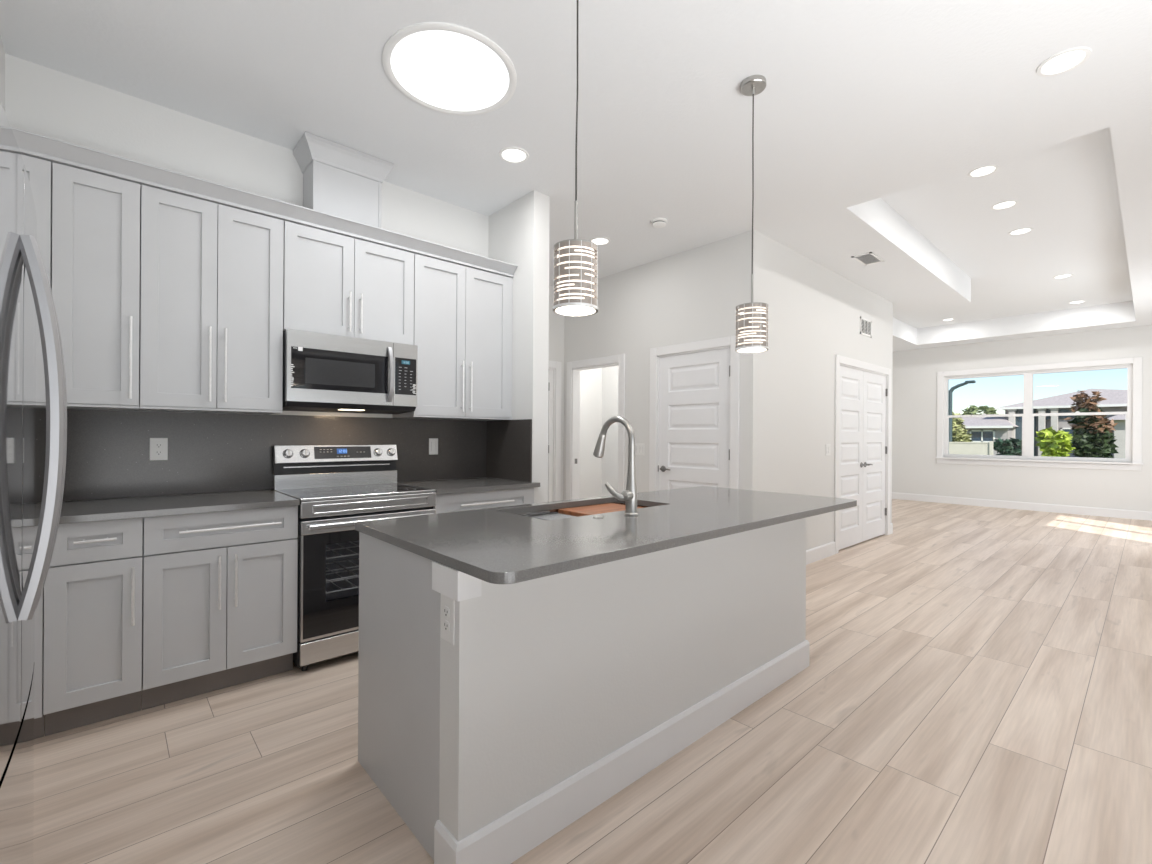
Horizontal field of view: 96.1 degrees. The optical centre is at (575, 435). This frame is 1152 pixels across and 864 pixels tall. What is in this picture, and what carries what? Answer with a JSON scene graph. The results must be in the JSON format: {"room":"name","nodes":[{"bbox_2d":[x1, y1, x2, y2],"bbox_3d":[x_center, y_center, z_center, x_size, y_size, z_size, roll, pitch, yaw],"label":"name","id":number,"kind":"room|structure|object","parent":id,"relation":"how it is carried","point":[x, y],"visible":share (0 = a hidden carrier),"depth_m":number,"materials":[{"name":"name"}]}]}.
{"room":"kitchen","nodes":[
{"label":"kitchen","id":0,"kind":"room"},
{"bbox_2d":[0,35,4,110],"bbox_3d":[-2.163,-0.273,1.763,0.120,3.020,1.657,0,0,-42],"label":"wall","id":1,"kind":"structure","parent":0,"point":[2,51],"depth_m":2.35,"materials":[{"name":"white paint"}]},
{"bbox_2d":[5,54,488,500],"bbox_3d":[-1.949,-0.272,3.151,3.315,3.020,0.120,0,0,-42],"label":"wall","id":2,"kind":"structure","parent":0,"point":[41,100],"depth_m":2.87,"materials":[{"name":"white paint"}]},
{"bbox_2d":[21,154,52,407],"bbox_3d":[-2.488,-0.673,2.349,0.171,1.077,0.346,0,0,-42],"label":"upper cabinet","id":3,"kind":"object","parent":2,"relation":"attached to","point":[39,171],"visible":0.21,"depth_m":2.26,"materials":[{"name":"grey paint"}]},
{"bbox_2d":[52,162,139,410],"bbox_3d":[-2.300,-0.672,2.493,0.298,1.077,0.384,0,0,-42],"label":"upper cabinet","id":4,"kind":"object","parent":2,"relation":"attached to","point":[96,217],"visible":0.96,"depth_m":2.39,"materials":[{"name":"grey paint"}]},
{"bbox_2d":[137,185,283,413],"bbox_3d":[-1.961,-0.670,2.798,0.610,1.077,0.384,0,0,-42],"label":"upper cabinet","id":5,"kind":"object","parent":2,"relation":"attached to","point":[211,331],"visible":1,"depth_m":2.66,"materials":[{"name":"grey paint"}]},
{"bbox_2d":[35,408,486,502],"bbox_3d":[-1.691,0.098,3.296,2.631,0.454,0.011,0,0,-42],"label":"backsplash","id":6,"kind":"structure","parent":2,"relation":"attached to","point":[108,455],"depth_m":2.96,"materials":[{"name":"stone"}]},
{"bbox_2d":[150,438,167,459],"bbox_3d":[-2.244,0.070,2.785,0.076,0.120,0.008,0,0,-42],"label":"wall outlet","id":7,"kind":"object","parent":6,"relation":"attached to","point":[158,447],"visible":1,"depth_m":2.78,"materials":[{"name":"white plastic"}]},
{"bbox_2d":[155,443,162,447],"bbox_3d":[-2.242,0.051,2.784,0.033,0.029,0.004,0,0,-42],"label":"socket","id":8,"kind":"object","parent":7,"relation":"attached to","point":[157,445],"depth_m":2.78,"materials":[{"name":"white plastic"}]},
{"bbox_2d":[155,450,162,454],"bbox_3d":[-2.243,0.090,2.784,0.033,0.029,0.004,0,0,-42],"label":"socket","id":9,"kind":"object","parent":7,"relation":"attached to","point":[157,452],"depth_m":2.78,"materials":[{"name":"white plastic"}]},
{"bbox_2d":[429,438,437,454],"bbox_3d":[-1.059,0.078,3.852,0.072,0.120,0.008,0,0,-42],"label":"light switch","id":10,"kind":"object","parent":6,"relation":"attached to","point":[433,442],"visible":1,"depth_m":3.85,"materials":[{"name":"white plastic"}]},
{"bbox_2d":[283,221,413,344],"bbox_3d":[-1.448,-0.898,3.258,0.761,0.615,0.384,0,0,-42],"label":"upper cabinet","id":11,"kind":"object","parent":2,"relation":"attached to","point":[334,284],"visible":0.9,"depth_m":3.11,"materials":[{"name":"grey paint"}]},
{"bbox_2d":[293,131,393,227],"bbox_3d":[-1.477,-1.493,3.302,0.531,0.568,0.276,0,0,-42],"label":"chase","id":12,"kind":"object","parent":11,"relation":"on","point":[339,180],"visible":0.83,"depth_m":3.21,"materials":[{"name":"grey paint"}]},
{"bbox_2d":[282,329,417,413],"bbox_3d":[-1.421,-0.369,3.225,0.756,0.437,0.436,0,0,-42],"label":"microwave","id":13,"kind":"object","parent":11,"relation":"attached to","point":[322,372],"visible":1,"depth_m":3.07,"materials":[{"name":"grey metal"}]},
{"bbox_2d":[399,367,412,389],"bbox_3d":[-1.084,-0.364,3.301,0.092,0.144,0.001,0,0,-42],"label":"keypad","id":14,"kind":"object","parent":13,"relation":"attached to","point":[405,373],"depth_m":3.30,"materials":[{"name":"black plastic"}]},
{"bbox_2d":[392,254,512,420],"bbox_3d":[-0.874,-0.664,3.776,0.782,1.077,0.384,0,0,-42],"label":"upper cabinet","id":15,"kind":"object","parent":2,"relation":"attached to","point":[463,314],"visible":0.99,"depth_m":3.64,"materials":[{"name":"grey paint"}]},
{"bbox_2d":[11,127,517,276],"bbox_3d":[-1.445,-1.244,3.031,2.630,0.074,0.092,0,0,-42],"label":"crown molding","id":16,"kind":"structure","parent":15,"relation":"on","point":[30,144],"depth_m":2.70,"materials":[{"name":"grey paint"}]},
{"bbox_2d":[488,190,549,502],"bbox_3d":[-0.888,-0.265,4.483,0.145,3.020,1.885,0,0,-42],"label":"wall","id":17,"kind":"structure","parent":0,"point":[519,231],"depth_m":3.81,"materials":[{"name":"white paint"}]},
{"bbox_2d":[487,419,531,481],"bbox_3d":[-0.518,0.105,3.950,0.012,0.454,0.584,0,0,-42],"label":"side splash","id":18,"kind":"object","parent":17,"relation":"attached to","point":[509,442],"visible":0.93,"depth_m":3.92,"materials":[{"name":"stone"}]},
{"bbox_2d":[549,286,563,500],"bbox_3d":[-0.763,-0.265,5.783,1.780,3.020,0.120,0,0,-42],"label":"wall","id":19,"kind":"structure","parent":0,"point":[556,321],"depth_m":6.21,"materials":[{"name":"white paint"}]},
{"bbox_2d":[548,369,552,501],"bbox_3d":[-0.326,0.223,6.189,0.073,2.050,0.095,0,0,-42],"label":"door frame","id":20,"kind":"structure","parent":19,"relation":"attached to","point":[550,392],"depth_m":6.15,"materials":[{"name":"white paint"}]},
{"bbox_2d":[549,361,560,500],"bbox_3d":[-0.589,0.179,5.926,0.985,2.135,0.133,0,0,-42],"label":"trim","id":21,"kind":"structure","parent":19,"relation":"attached to","point":[552,364],"depth_m":6.17,"materials":[{"name":"white paint"}]},
{"bbox_2d":[0,0,1151,351],"bbox_3d":[2.350,-1.981,4.727,14.400,0.450,7.300,0,0,-42],"label":"ceiling","id":22,"kind":"structure","parent":0,"point":[872,118],"depth_m":2.85,"materials":[{"name":"white paint"}]},
{"bbox_2d":[382,22,516,115],"bbox_3d":[-0.610,-1.762,2.537,0.636,0.024,0.636,0,0,-42],"label":"skylight","id":23,"kind":"object","parent":22,"relation":"attached to","point":[447,68],"visible":1,"depth_m":2.48,"materials":[{"name":"white plastic"}]},
{"bbox_2d":[499,147,528,163],"bbox_3d":[-0.391,-1.766,3.267,0.190,0.012,0.190,0,0,-42],"label":"recessed light","id":24,"kind":"object","parent":22,"relation":"in","point":[515,155],"visible":1,"depth_m":3.25,"materials":[{"name":"white plastic"}]},
{"bbox_2d":[553,0,597,315],"bbox_3d":[0.002,-1.102,1.799,0.158,1.336,0.158,0,0,-42],"label":"pendant light","id":25,"kind":"object","parent":22,"relation":"hanging from","point":[576,262],"visible":1,"depth_m":1.74,"materials":[{"name":"silver metal"}]},
{"bbox_2d":[557,246,594,312],"bbox_3d":[-0.001,-0.543,1.799,0.130,0.202,0.130,0,0,-42],"label":"diffuser","id":26,"kind":"object","parent":25,"relation":"attached to","point":[575,264],"depth_m":1.74,"materials":[{"name":"white"}]},
{"bbox_2d":[590,237,609,244],"bbox_3d":[0.218,-1.762,4.699,0.190,0.012,0.190,0,0,-42],"label":"recessed light","id":27,"kind":"object","parent":22,"relation":"in","point":[598,240],"visible":0.84,"depth_m":4.67,"materials":[{"name":"white plastic"}]},
{"bbox_2d":[651,218,666,227],"bbox_3d":[0.681,-1.743,4.255,0.136,0.045,0.136,0,0,-42],"label":"smoke detector","id":28,"kind":"object","parent":22,"relation":"attached to","point":[656,222],"visible":1,"depth_m":4.22,"materials":[{"name":"white plastic"}]},
{"bbox_2d":[735,75,768,352],"bbox_3d":[0.883,-1.097,2.591,0.158,1.336,0.158,0,0,-42],"label":"pendant light","id":29,"kind":"object","parent":22,"relation":"hanging from","point":[752,319],"visible":1,"depth_m":2.54,"materials":[{"name":"white metal"}]},
{"bbox_2d":[738,307,765,350],"bbox_3d":[0.880,-0.538,2.591,0.130,0.202,0.130,0,0,-42],"label":"diffuser","id":30,"kind":"object","parent":29,"relation":"attached to","point":[751,320],"depth_m":2.53,"materials":[{"name":"white metal"}]},
{"bbox_2d":[852,252,884,265],"bbox_3d":[2.886,-1.748,5.117,0.360,0.010,0.180,0,0,-42],"label":"ceiling vent","id":31,"kind":"object","parent":22,"relation":"in","point":[868,258],"visible":1,"depth_m":5.11,"materials":[{"name":"white plastic"}]},
{"bbox_2d":[968,165,998,177],"bbox_3d":[3.165,-2.055,4.029,0.190,0.012,0.190,0,0,-42],"label":"recessed light","id":32,"kind":"object","parent":22,"relation":"in","point":[985,170],"visible":0.99,"depth_m":4.01,"materials":[{"name":"white plastic"}]},
{"bbox_2d":[991,200,1017,209],"bbox_3d":[3.811,-2.051,4.611,0.190,0.012,0.190,0,0,-42],"label":"recessed light","id":33,"kind":"object","parent":22,"relation":"in","point":[1005,204],"visible":1,"depth_m":4.60,"materials":[{"name":"white plastic"}]},
{"bbox_2d":[1008,227,1032,234],"bbox_3d":[4.457,-2.047,5.192,0.190,0.012,0.190,0,0,-42],"label":"recessed light","id":34,"kind":"object","parent":22,"relation":"in","point":[1019,231],"visible":1,"depth_m":5.17,"materials":[{"name":"white plastic"}]},
{"bbox_2d":[1053,274,1072,278],"bbox_3d":[6.219,-2.037,6.617,0.190,0.012,0.190,0,0,-42],"label":"recessed light","id":35,"kind":"object","parent":22,"relation":"in","point":[1062,275],"visible":1,"depth_m":6.60,"materials":[{"name":"white plastic"}]},
{"bbox_2d":[1036,47,1091,76],"bbox_3d":[2.286,-1.750,2.431,0.190,0.012,0.190,0,0,-42],"label":"recessed light","id":36,"kind":"object","parent":22,"relation":"in","point":[1064,61],"visible":1,"depth_m":2.42,"materials":[{"name":"white plastic"}]},
{"bbox_2d":[1069,300,1084,303],"bbox_3d":[7.602,-2.028,7.861,0.190,0.012,0.190,0,0,-42],"label":"recessed light","id":37,"kind":"object","parent":22,"relation":"in","point":[1079,301],"visible":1,"depth_m":7.85,"materials":[{"name":"white plastic"}]},
{"bbox_2d":[33,499,1151,863],"bbox_3d":[2.330,1.324,4.727,14.400,0.120,7.300,0,0,-42],"label":"floor","id":38,"kind":"structure","parent":0,"point":[975,687],"depth_m":2.06,"materials":[{"name":"brown wood"}]},
{"bbox_2d":[0,102,66,863],"bbox_3d":[-1.322,0.340,0.774,0.794,1.745,0.836,0,0,-42],"label":"refrigerator","id":39,"kind":"object","parent":38,"relation":"on","point":[26,296],"visible":1,"depth_m":0.97,"materials":[{"name":"grey metal"}]},
{"bbox_2d":[34,526,43,738],"bbox_3d":[-2.403,0.794,2.244,0.171,0.882,0.627,0,0,-42],"label":"base cabinet","id":40,"kind":"object","parent":38,"relation":"on","point":[39,611],"visible":0.24,"depth_m":2.06,"materials":[{"name":"grey paint"}]},
{"bbox_2d":[43,518,142,735],"bbox_3d":[-2.211,0.795,2.389,0.304,0.882,0.669,0,0,-42],"label":"base cabinet","id":41,"kind":"object","parent":38,"relation":"on","point":[92,670],"visible":0.94,"depth_m":2.18,"materials":[{"name":"grey paint"}]},
{"bbox_2d":[141,506,297,709],"bbox_3d":[-1.868,0.797,2.697,0.615,0.882,0.669,0,0,-42],"label":"base cabinet","id":42,"kind":"object","parent":38,"relation":"on","point":[219,589],"visible":0.97,"depth_m":2.46,"materials":[{"name":"grey paint"}]},
{"bbox_2d":[35,489,298,525],"bbox_3d":[-2.048,0.339,2.542,1.094,0.030,0.656,0,0,-42],"label":"countertop","id":43,"kind":"structure","parent":42,"relation":"on","point":[77,511],"depth_m":2.47,"materials":[{"name":"grey stone"}]},
{"bbox_2d":[272,445,435,670],"bbox_3d":[-1.340,0.650,3.144,0.756,1.183,0.682,0,0,-42],"label":"range","id":44,"kind":"object","parent":38,"relation":"on","point":[336,487],"visible":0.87,"depth_m":2.95,"materials":[{"name":"silver metal"}]},
{"bbox_2d":[275,483,435,501],"bbox_3d":[-1.329,0.333,3.134,0.756,0.014,0.565,0,0,-42],"label":"cooktop","id":45,"kind":"object","parent":44,"relation":"in","point":[327,492],"depth_m":3.07,"materials":[{"name":"black glass"}]},
{"bbox_2d":[299,508,435,642],"bbox_3d":[-1.282,0.754,3.078,0.750,0.624,0.505,0,0,-42],"label":"oven","id":46,"kind":"object","parent":44,"relation":"in","point":[328,544],"depth_m":2.78,"materials":[{"name":"glass"}]},
{"bbox_2d":[433,487,533,513],"bbox_3d":[-0.785,0.803,3.672,0.769,0.882,0.669,0,0,-42],"label":"base cabinet","id":47,"kind":"object","parent":38,"relation":"on","point":[455,502],"visible":0.23,"depth_m":3.43,"materials":[{"name":"grey paint"}]},
{"bbox_2d":[397,477,539,494],"bbox_3d":[-0.774,0.346,3.688,0.804,0.030,0.656,0,0,-42],"label":"countertop","id":48,"kind":"structure","parent":47,"relation":"on","point":[464,485],"depth_m":3.56,"materials":[{"name":"grey stone"}]},
{"bbox_2d":[358,518,809,863],"bbox_3d":[0.217,0.810,2.404,2.153,0.883,0.783,0,0,-42],"label":"kitchen island","id":49,"kind":"object","parent":38,"relation":"on","point":[553,695],"visible":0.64,"depth_m":1.73,"materials":[{"name":"grey paint"}]},
{"bbox_2d":[441,594,454,644],"bbox_3d":[-0.363,0.515,1.459,0.008,0.128,0.078,0,0,-42],"label":"wall outlet","id":50,"kind":"object","parent":49,"relation":"attached to","point":[447,604],"visible":0.87,"depth_m":1.45,"materials":[{"name":"white plastic"}]},
{"bbox_2d":[443,606,449,617],"bbox_3d":[-0.364,0.495,1.458,0.004,0.029,0.033,0,0,-42],"label":"socket","id":51,"kind":"object","parent":50,"relation":"attached to","point":[446,609],"depth_m":1.45,"materials":[{"name":"white plastic"}]},
{"bbox_2d":[443,620,449,631],"bbox_3d":[-0.364,0.534,1.458,0.004,0.029,0.033,0,0,-42],"label":"socket","id":52,"kind":"object","parent":50,"relation":"attached to","point":[446,623],"depth_m":1.45,"materials":[{"name":"white plastic"}]},
{"bbox_2d":[355,486,856,583],"bbox_3d":[0.341,0.353,2.395,2.315,0.030,0.998,0,0,-42],"label":"island countertop","id":53,"kind":"structure","parent":49,"relation":"on","point":[497,545],"depth_m":1.88,"materials":[{"name":"grey stone"}]},
{"bbox_2d":[518,502,646,515],"bbox_3d":[0.054,0.477,2.463,0.842,0.220,0.437,0,0,-42],"label":"sink","id":54,"kind":"object","parent":53,"relation":"in","point":[554,510],"visible":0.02,"depth_m":2.55,"materials":[{"name":"silver metal"}]},
{"bbox_2d":[524,512,575,519],"bbox_3d":[-0.099,0.380,2.324,0.315,0.014,0.377,0,0,-42],"label":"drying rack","id":55,"kind":"object","parent":54,"relation":"on","point":[553,515],"visible":0.21,"depth_m":2.44,"materials":[{"name":"silver metal"}]},
{"bbox_2d":[558,503,642,516],"bbox_3d":[0.177,0.378,2.573,0.380,0.022,0.379,0,0,-42],"label":"cutting board","id":56,"kind":"object","parent":54,"relation":"on","point":[609,507],"visible":0.46,"depth_m":2.58,"materials":[{"name":"brown wood"}]},
{"bbox_2d":[593,416,637,515],"bbox_3d":[0.145,0.124,2.265,0.128,0.426,0.255,0,0,-42],"label":"faucet","id":57,"kind":"object","parent":53,"relation":"on","point":[629,495],"visible":1,"depth_m":2.20,"materials":[{"name":"silver metal"}]},
{"bbox_2d":[579,366,618,498],"bbox_3d":[0.591,-0.257,6.551,1.260,3.020,2.050,0,0,-42],"label":"wall","id":58,"kind":"structure","parent":0,"point":[599,386],"depth_m":7.44,"materials":[{"name":"white paint"}]},
{"bbox_2d":[563,230,760,499],"bbox_3d":[0.720,-0.256,5.379,0.115,3.020,2.485,0,0,-42],"label":"wall","id":59,"kind":"structure","parent":0,"point":[692,295],"depth_m":5.07,"materials":[{"name":"white paint"}]},
{"bbox_2d":[566,354,624,499],"bbox_3d":[0.243,0.186,5.893,0.133,2.130,0.935,0,0,-42],"label":"trim","id":60,"kind":"structure","parent":59,"relation":"attached to","point":[574,368],"depth_m":6.14,"materials":[{"name":"white paint"}]},
{"bbox_2d":[635,444,643,454],"bbox_3d":[0.643,0.139,5.369,0.008,0.120,0.164,0,0,-42],"label":"light switch","id":61,"kind":"object","parent":59,"relation":"attached to","point":[639,448],"visible":0.73,"depth_m":5.36,"materials":[{"name":"white plastic"}]},
{"bbox_2d":[658,348,729,489],"bbox_3d":[1.093,0.227,4.878,0.091,2.024,0.818,0,0,-42],"label":"door","id":62,"kind":"structure","parent":59,"relation":"in","point":[694,388],"depth_m":4.88,"materials":[{"name":"white paint"}]},
{"bbox_2d":[649,335,739,491],"bbox_3d":[1.124,0.187,4.914,0.133,2.140,1.000,0,0,-42],"label":"trim","id":63,"kind":"structure","parent":59,"relation":"attached to","point":[729,341],"depth_m":4.81,"materials":[{"name":"white paint"}]},
{"bbox_2d":[759,233,892,549],"bbox_3d":[2.292,-0.246,6.282,3.430,3.020,1.725,0,0,-42],"label":"wall","id":64,"kind":"structure","parent":0,"point":[815,311],"depth_m":5.12,"materials":[{"name":"white paint"}]},
{"bbox_2d":[806,542,834,564],"bbox_3d":[2.137,1.195,4.980,1.700,0.135,0.015,0,0,-42],"label":"baseboard","id":65,"kind":"structure","parent":64,"relation":"attached to","point":[815,554],"depth_m":5.30,"materials":[{"name":"white paint"}]},
{"bbox_2d":[826,444,830,455],"bbox_3d":[2.650,0.146,5.441,0.118,0.120,0.008,0,0,-42],"label":"light switch","id":66,"kind":"object","parent":64,"relation":"attached to","point":[828,446],"visible":1,"depth_m":5.44,"materials":[{"name":"white plastic"}]},
{"bbox_2d":[839,365,865,549],"bbox_3d":[3.120,0.239,5.872,0.779,2.024,0.091,0,0,-42],"label":"door","id":67,"kind":"structure","parent":64,"relation":"in","point":[851,464],"depth_m":5.90,"materials":[{"name":"white paint"}]},
{"bbox_2d":[834,354,890,553],"bbox_3d":[3.380,0.200,6.169,1.730,2.140,0.133,0,0,-42],"label":"trim","id":68,"kind":"structure","parent":64,"relation":"attached to","point":[839,360],"depth_m":5.97,"materials":[{"name":"white paint"}]},
{"bbox_2d":[860,316,871,337],"bbox_3d":[3.440,-1.289,6.143,0.360,0.200,0.010,0,0,-42],"label":"air vent","id":69,"kind":"object","parent":64,"relation":"in","point":[865,324],"visible":1,"depth_m":6.14,"materials":[{"name":"white plastic"}]},
{"bbox_2d":[863,371,887,540],"bbox_3d":[3.702,0.242,6.396,0.779,2.024,0.091,0,0,-42],"label":"door","id":70,"kind":"structure","parent":64,"relation":"in","point":[875,392],"depth_m":6.40,"materials":[{"name":"white paint"}]},
{"bbox_2d":[890,523,892,533],"bbox_3d":[4.097,1.207,6.744,0.115,0.135,0.015,0,0,-42],"label":"baseboard","id":71,"kind":"structure","parent":64,"relation":"attached to","point":[891,524],"depth_m":6.74,"materials":[{"name":"white paint"}]},
{"bbox_2d":[892,325,1151,511],"bbox_3d":[8.080,-0.211,8.953,0.212,3.020,5.700,0,0,-42],"label":"wall","id":72,"kind":"structure","parent":0,"point":[915,468],"depth_m":9.17,"materials":[{"name":"white paint"}]},
{"bbox_2d":[943,371,1027,458],"bbox_3d":[7.551,-0.367,9.581,0.080,1.555,1.235,0,0,-42],"label":"window","id":73,"kind":"structure","parent":72,"relation":"attached to","point":[1024,415],"depth_m":9.48,"materials":[{"name":"white paint"}]},
{"bbox_2d":[892,492,1151,520],"bbox_3d":[8.100,1.231,8.844,0.015,0.135,5.500,0,0,-42],"label":"baseboard","id":74,"kind":"structure","parent":72,"relation":"attached to","point":[1105,512],"depth_m":9.02,"materials":[{"name":"white paint"}]},
{"bbox_2d":[1028,364,1132,461],"bbox_3d":[8.383,-0.362,8.656,0.080,1.555,1.255,0,0,-42],"label":"window","id":75,"kind":"structure","parent":72,"relation":"attached to","point":[1129,414],"depth_m":8.54,"materials":[{"name":"white paint"}]},
{"label":"outside","id":76,"kind":"structure","parent":0,"visible":0},
{"bbox_3d":[72.870,2.187,92.498,207.900,0.100,280.000,0,0,-42],"label":"ground","id":77,"kind":"structure","parent":76,"visible":0},
{"bbox_2d":[952,411,972,441],"bbox_3d":[26.557,0.063,36.127,2.262,3.596,1.773,0,0,-42],"label":"shrub","id":78,"kind":"object","parent":77,"relation":"on","point":[959,434],"visible":0.64,"depth_m":35.74,"materials":[{"name":"green plant"}]},
{"bbox_2d":[949,380,975,441],"bbox_3d":[24.349,-0.809,32.745,0.300,5.310,1.410,0,0,-42],"label":"street lamp","id":79,"kind":"object","parent":77,"relation":"on","point":[953,388],"visible":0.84,"depth_m":33.07,"materials":[{"name":"metal"}]},
{"bbox_2d":[949,441,992,454],"bbox_3d":[16.680,1.015,26.351,0.160,1.570,7.150,0,0,-42],"label":"fence","id":80,"kind":"object","parent":77,"relation":"on","point":[971,448],"visible":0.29,"depth_m":24.25,"materials":[{"name":"beige plastic"}]},
{"bbox_2d":[961,405,996,414],"bbox_3d":[56.499,-1.101,71.842,7.000,6.287,7.434,0,0,-42],"label":"tree","id":81,"kind":"object","parent":77,"relation":"on","point":[973,409],"visible":0.12,"depth_m":70.76,"materials":[{"name":"green plant"}]},
{"bbox_2d":[993,437,1021,455],"bbox_3d":[28.643,1.067,34.091,2.165,2.011,2.196,0,0,32],"label":"shrub","id":82,"kind":"object","parent":77,"relation":"on","point":[1012,446],"visible":0.7,"depth_m":33.63,"materials":[{"name":"green plant"}]},
{"bbox_2d":[961,389,1126,457],"bbox_3d":[50.783,-1.095,45.158,24.100,6.200,31.200,0,0,-42],"label":"neighbor house","id":83,"kind":"structure","parent":77,"relation":"on","point":[982,429],"depth_m":44.90,"materials":[{"name":"grey paint"}]},
{"bbox_2d":[1034,426,1074,456],"bbox_3d":[22.536,0.708,24.381,1.691,2.367,1.472,0,0,-42],"label":"bush","id":84,"kind":"object","parent":77,"relation":"on","point":[1052,443],"visible":0.67,"depth_m":24.09,"materials":[{"name":"green plant"}]},
{"bbox_2d":[1064,390,1117,457],"bbox_3d":[25.435,-0.254,25.452,1.924,4.217,1.949,0,0,-25],"label":"magnolia tree","id":85,"kind":"object","parent":77,"relation":"on","point":[1093,438],"visible":0.94,"depth_m":25.24,"materials":[{"name":"green plant"}]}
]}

